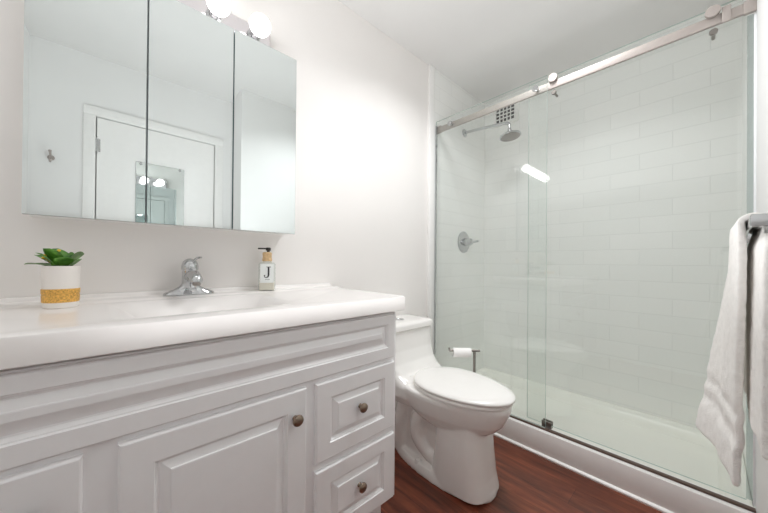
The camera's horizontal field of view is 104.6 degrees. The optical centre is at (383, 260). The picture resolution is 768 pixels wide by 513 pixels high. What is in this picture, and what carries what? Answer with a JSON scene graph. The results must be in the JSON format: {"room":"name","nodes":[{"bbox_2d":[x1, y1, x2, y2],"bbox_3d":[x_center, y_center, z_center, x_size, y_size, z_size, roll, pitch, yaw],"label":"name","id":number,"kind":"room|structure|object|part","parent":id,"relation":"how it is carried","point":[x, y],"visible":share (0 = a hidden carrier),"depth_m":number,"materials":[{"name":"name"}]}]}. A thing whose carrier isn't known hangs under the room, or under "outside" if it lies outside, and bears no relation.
{"room":"bathroom","nodes":[
{"label":"bathroom","id":0,"kind":"room"},
{"bbox_2d":[0,0,484,371],"bbox_3d":[-0.213,-0.188,1.726,3.140,2.480,0.110,1,0,-43],"label":"wall","id":1,"kind":"structure","parent":0,"point":[362,96],"depth_m":1.63,"materials":[{"name":"paint"}]},
{"bbox_2d":[21,0,296,234],"bbox_3d":[-0.726,-0.515,1.111,0.785,0.782,0.120,1,0,-43],"label":"medicine cabinet","id":2,"kind":"object","parent":1,"relation":"attached to","point":[165,113],"visible":1,"depth_m":0.99,"materials":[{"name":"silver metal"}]},
{"bbox_3d":[-0.884,-0.518,0.895,0.260,0.782,0.017,1,0,-43],"label":"mirror door","id":3,"kind":"part","parent":2,"relation":"part of","materials":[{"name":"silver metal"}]},
{"bbox_3d":[-0.690,-0.515,1.074,0.259,0.782,0.017,1,0,-43],"label":"mirror door","id":4,"kind":"part","parent":2,"relation":"part of","materials":[{"name":"silver metal"}]},
{"bbox_3d":[-0.497,-0.513,1.252,0.258,0.782,0.017,1,0,-43],"label":"mirror door","id":5,"kind":"part","parent":2,"relation":"part of","materials":[{"name":"silver metal"}]},
{"bbox_2d":[177,0,270,46],"bbox_3d":[-0.705,-0.966,1.093,0.610,0.110,0.171,1,0,-43],"label":"vanity light","id":6,"kind":"object","parent":1,"relation":"attached to","point":[258,27],"visible":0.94,"depth_m":1.18,"materials":[{"name":"white glass"}]},
{"bbox_2d":[206,8,220,21],"bbox_3d":[-0.660,-0.965,1.156,0.052,0.052,0.036,1,0,-43],"label":"socket","id":7,"kind":"object","parent":6,"relation":"attached to","point":[208,12],"depth_m":1.15,"materials":[{"name":"silver metal"}]},
{"bbox_3d":[-0.622,-0.965,1.114,0.081,0.081,0.090,1,0,-43],"label":"bulb","id":8,"kind":"part","parent":6,"relation":"part of","materials":[{"name":"white glass"}]},
{"bbox_2d":[247,29,259,40],"bbox_3d":[-0.548,-0.963,1.259,0.052,0.052,0.036,1,0,-43],"label":"socket","id":9,"kind":"object","parent":6,"relation":"attached to","point":[249,32],"depth_m":1.25,"materials":[{"name":"silver metal"}]},
{"bbox_3d":[-0.510,-0.963,1.217,0.081,0.081,0.090,1,0,-43],"label":"bulb","id":10,"kind":"part","parent":6,"relation":"part of","materials":[{"name":"white glass"}]},
{"bbox_2d":[426,64,434,348],"bbox_3d":[0.338,-0.182,2.159,0.058,2.480,0.020,1,0,-43],"label":"trim","id":11,"kind":"structure","parent":1,"relation":"attached to","point":[431,69],"depth_m":2.15,"materials":[{"name":"white paint"}]},
{"bbox_2d":[458,232,478,252],"bbox_3d":[0.690,-0.154,2.420,0.176,0.176,0.093,1,0,-43],"label":"shower valve","id":12,"kind":"object","parent":1,"relation":"attached to","point":[464,241],"visible":1,"depth_m":2.42,"materials":[{"name":"silver metal"}]},
{"bbox_3d":[0.711,-0.154,2.432,0.113,0.066,0.082,1,0,-43],"label":"handle","id":13,"kind":"part","parent":12,"relation":"part of","materials":[{"name":"silver metal"}]},
{"bbox_2d":[462,122,520,141],"bbox_3d":[0.821,-0.995,2.289,0.148,0.193,0.459,1,0,-43],"label":"shower","id":14,"kind":"object","parent":1,"relation":"attached to","point":[510,135],"visible":1,"depth_m":2.19,"materials":[{"name":"silver metal"}]},
{"bbox_3d":[0.799,-1.018,2.314,0.021,0.103,0.386,1,0,-43],"label":"arm","id":15,"kind":"part","parent":14,"relation":"part of","materials":[{"name":"silver metal"}]},
{"bbox_2d":[438,0,756,133],"bbox_3d":[0.901,-0.974,1.664,0.023,0.063,1.487,1,0,-43],"label":"rail","id":16,"kind":"object","parent":1,"relation":"attached to","point":[748,7],"visible":1,"depth_m":1.39,"materials":[{"name":"silver metal"}]},
{"bbox_2d":[527,0,746,499],"bbox_3d":[1.125,-0.058,1.432,0.071,1.947,0.834,1,0,-43],"label":"sliding shower door","id":17,"kind":"structure","parent":16,"relation":"hanging from","point":[713,11],"depth_m":1.35,"materials":[{"name":"clear glass"}]},
{"bbox_2d":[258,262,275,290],"bbox_3d":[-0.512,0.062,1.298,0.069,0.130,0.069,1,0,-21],"label":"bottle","id":18,"kind":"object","parent":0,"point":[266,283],"depth_m":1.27,"materials":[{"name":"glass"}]},
{"bbox_2d":[381,435,662,512],"bbox_3d":[0.413,1.083,1.028,3.140,0.060,1.990,1,0,-43],"label":"floor","id":19,"kind":"structure","parent":0,"point":[529,482],"depth_m":1.35,"materials":[{"name":"brown wood"}]},
{"bbox_2d":[0,312,395,512],"bbox_3d":[-0.571,0.617,0.945,1.221,0.856,0.575,1,0,-43],"label":"vanity cabinet","id":20,"kind":"object","parent":19,"relation":"on","point":[296,419],"visible":0.98,"depth_m":0.73,"materials":[{"name":"paint"}]},
{"bbox_3d":[-0.717,0.645,0.468,0.335,0.532,0.014,1,0,-43],"label":"door","id":21,"kind":"part","parent":20,"relation":"part of","materials":[{"name":"paint"}]},
{"bbox_2d":[0,283,404,369],"bbox_3d":[-0.570,0.173,0.953,1.265,0.125,0.562,1,0,-43],"label":"countertop","id":22,"kind":"structure","parent":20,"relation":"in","point":[31,334],"depth_m":0.77,"materials":[{"name":"stone"}]},
{"bbox_2d":[25,248,83,308],"bbox_3d":[-0.907,0.046,0.815,0.119,0.164,0.089,1,0,-43],"label":"potted plant","id":23,"kind":"object","parent":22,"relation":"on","point":[60,280],"visible":1,"depth_m":0.80,"materials":[{"name":"green plant"}]},
{"bbox_3d":[-0.893,0.071,0.820,0.075,0.115,0.075,1,0,-43],"label":"pot","id":24,"kind":"part","parent":23,"relation":"part of","materials":[{"name":"ceramic"}]},
{"bbox_2d":[163,256,213,295],"bbox_3d":[-0.684,0.054,1.062,0.162,0.142,0.166,1,0,-43],"label":"faucet","id":25,"kind":"object","parent":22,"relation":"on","point":[192,279],"visible":1,"depth_m":1.08,"materials":[{"name":"silver metal"}]},
{"bbox_3d":[-0.722,0.013,1.103,0.055,0.043,0.055,1,0,-43],"label":"handle","id":26,"kind":"part","parent":25,"relation":"part of","materials":[{"name":"silver metal"}]},
{"bbox_3d":[-0.678,0.058,1.055,0.042,0.054,0.148,1,0,-43],"label":"spout","id":27,"kind":"part","parent":25,"relation":"part of","materials":[{"name":"silver metal"}]},
{"bbox_2d":[258,247,275,290],"bbox_3d":[-0.513,0.034,1.298,0.072,0.186,0.071,1,0,-21],"label":"soap dispenser","id":28,"kind":"object","parent":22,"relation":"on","point":[266,283],"visible":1,"depth_m":1.27,"materials":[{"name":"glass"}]},
{"bbox_3d":[-0.398,0.649,0.761,0.429,0.532,0.014,1,0,-43],"label":"door","id":29,"kind":"part","parent":20,"relation":"part of","materials":[{"name":"paint"}]},
{"bbox_3d":[-0.253,0.464,0.865,0.033,0.033,0.028,1,0,-43],"label":"knob","id":30,"kind":"part","parent":20,"relation":"part of","materials":[{"name":"gold metal"}]},
{"bbox_3d":[-0.092,0.790,1.044,0.343,0.250,0.014,1,0,-43],"label":"drawer","id":31,"kind":"part","parent":20,"relation":"part of","materials":[{"name":"paint"}]},
{"bbox_3d":[-0.090,0.515,1.045,0.343,0.253,0.014,1,0,-43],"label":"drawer","id":32,"kind":"part","parent":20,"relation":"part of","materials":[{"name":"paint"}]},
{"bbox_3d":[-0.077,0.783,1.028,0.033,0.033,0.028,1,0,-43],"label":"knob","id":33,"kind":"part","parent":20,"relation":"part of","materials":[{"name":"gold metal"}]},
{"bbox_3d":[-0.074,0.508,1.030,0.033,0.033,0.028,1,0,-43],"label":"knob","id":34,"kind":"part","parent":20,"relation":"part of","materials":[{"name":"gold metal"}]},
{"bbox_2d":[395,314,515,504],"bbox_3d":[0.276,0.700,1.555,0.420,0.710,0.806,1,0,-43],"label":"toilet","id":35,"kind":"object","parent":19,"relation":"on","point":[447,419],"visible":0.83,"depth_m":1.38,"materials":[{"name":"ceramic"}]},
{"bbox_3d":[0.085,0.369,1.767,0.418,0.040,0.232,1,0,-43],"label":"tank lid","id":36,"kind":"part","parent":35,"relation":"part of","materials":[{"name":"ceramic"}]},
{"bbox_3d":[0.377,0.621,1.445,0.362,0.016,0.487,1,0,-43],"label":"seat","id":37,"kind":"part","parent":35,"relation":"part of","materials":[{"name":"plastic"}]},
{"bbox_3d":[0.378,0.599,1.444,0.365,0.024,0.505,1,0,-43],"label":"lid","id":38,"kind":"part","parent":35,"relation":"part of","materials":[{"name":"plastic"}]},
{"bbox_2d":[448,347,479,372],"bbox_3d":[0.489,0.775,1.684,0.187,0.564,0.178,1,0,-43],"label":"toilet paper stand","id":39,"kind":"object","parent":19,"relation":"on","point":[474,351],"visible":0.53,"depth_m":1.68,"materials":[{"name":"silver metal"}]},
{"bbox_2d":[452,348,471,356],"bbox_3d":[0.443,0.521,1.687,0.100,0.052,0.052,0,0,0],"label":"toilet paper roll","id":40,"kind":"object","parent":39,"relation":"hanging from","point":[458,352],"visible":0.94,"depth_m":1.67,"materials":[{"name":"white paper"}]},
{"bbox_3d":[0.455,0.505,1.687,0.180,0.024,0.014,0,0,0],"label":"arm","id":41,"kind":"part","parent":39,"relation":"part of","materials":[{"name":"silver metal"}]},
{"bbox_3d":[0.512,0.781,1.686,0.015,0.529,0.015,1,0,-43],"label":"post","id":42,"kind":"part","parent":39,"relation":"part of","materials":[{"name":"silver metal"}]},
{"bbox_2d":[476,367,752,505],"bbox_3d":[1.148,1.008,1.897,0.678,0.112,1.483,1,0,-43],"label":"shower tray","id":43,"kind":"object","parent":19,"relation":"on","point":[682,449],"visible":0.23,"depth_m":1.75,"materials":[{"name":"plastic"}]},
{"bbox_2d":[496,414,754,512],"bbox_3d":[0.873,0.994,1.644,0.070,0.132,1.487,1,0,-43],"label":"shower curb","id":44,"kind":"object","parent":19,"relation":"on","point":[673,496],"depth_m":1.36,"materials":[{"name":"paint"}]},
{"bbox_2d":[542,418,552,428],"bbox_3d":[0.913,0.910,1.658,0.032,0.036,0.050,1,0,-43],"label":"guide","id":45,"kind":"object","parent":44,"relation":"on","point":[549,423],"visible":0.98,"depth_m":1.65,"materials":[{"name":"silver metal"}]},
{"bbox_2d":[493,433,673,512],"bbox_3d":[0.846,1.052,1.613,0.010,0.016,1.477,1,0,-43],"label":"trim","id":46,"kind":"structure","parent":44,"relation":"attached to","point":[639,499],"depth_m":1.44,"materials":[{"name":"white paint"}]},
{"bbox_2d":[509,414,755,512],"bbox_3d":[0.873,0.923,1.642,0.020,0.009,1.483,1,0,-43],"label":"door track","id":47,"kind":"object","parent":44,"relation":"on","point":[744,506],"visible":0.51,"depth_m":1.31,"materials":[{"name":"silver metal"}]},
{"bbox_2d":[434,75,547,427],"bbox_3d":[0.633,-0.055,1.913,0.041,1.945,0.763,1,0,-43],"label":"fixed glass panel","id":48,"kind":"object","parent":47,"relation":"on","point":[535,88],"visible":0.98,"depth_m":2.19,"materials":[{"name":"clear glass"}]},
{"bbox_2d":[338,0,735,104],"bbox_3d":[0.433,-1.456,1.041,3.140,0.060,1.990,1,0,-43],"label":"ceiling","id":49,"kind":"structure","parent":0,"point":[490,49],"depth_m":1.82,"materials":[{"name":"paint"}]},
{"bbox_2d":[483,0,741,427],"bbox_3d":[1.575,-0.172,2.027,0.100,2.480,1.890,1,0,-43],"label":"wall","id":50,"kind":"structure","parent":0,"point":[640,157],"depth_m":1.95,"materials":[{"name":"white tile"}]},
{"bbox_2d":[493,102,518,128],"bbox_3d":[1.041,-1.262,2.538,0.014,0.185,0.220,1,0,-43],"label":"air vent","id":51,"kind":"object","parent":50,"relation":"in","point":[510,114],"visible":0.63,"depth_m":2.53,"materials":[{"name":"white plastic"}]},
{"bbox_2d":[741,0,767,512],"bbox_3d":[1.424,-0.179,0.870,1.690,2.480,0.393,1,0,-43],"label":"wall","id":52,"kind":"structure","parent":0,"point":[762,5],"depth_m":1.11,"materials":[{"name":"paint"}]},
{"bbox_2d":[753,13,756,505],"bbox_3d":[1.402,-0.009,1.121,0.008,1.858,0.007,1,0,-43],"label":"door frame","id":53,"kind":"structure","parent":52,"relation":"attached to","point":[755,14],"depth_m":1.12,"materials":[{"name":"metal"}]},
{"bbox_2d":[746,213,767,242],"bbox_3d":[0.883,-0.068,0.691,0.609,0.044,0.075,1,0,-43],"label":"towel bar","id":54,"kind":"object","parent":52,"relation":"attached to","point":[755,222],"visible":0.4,"depth_m":0.52,"materials":[{"name":"silver metal"}]},
{"bbox_2d":[696,212,767,486],"bbox_3d":[0.741,0.171,0.588,0.100,0.529,0.358,0,0,34],"label":"towel","id":55,"kind":"object","parent":54,"relation":"hanging from","point":[738,361],"visible":0.91,"depth_m":0.58,"materials":[{"name":"fabric"}]},
{"bbox_3d":[0.676,-0.070,0.500,0.044,0.044,0.075,1,0,-43],"label":"post","id":56,"kind":"part","parent":54,"relation":"part of","materials":[{"name":"silver metal"}]}
]}

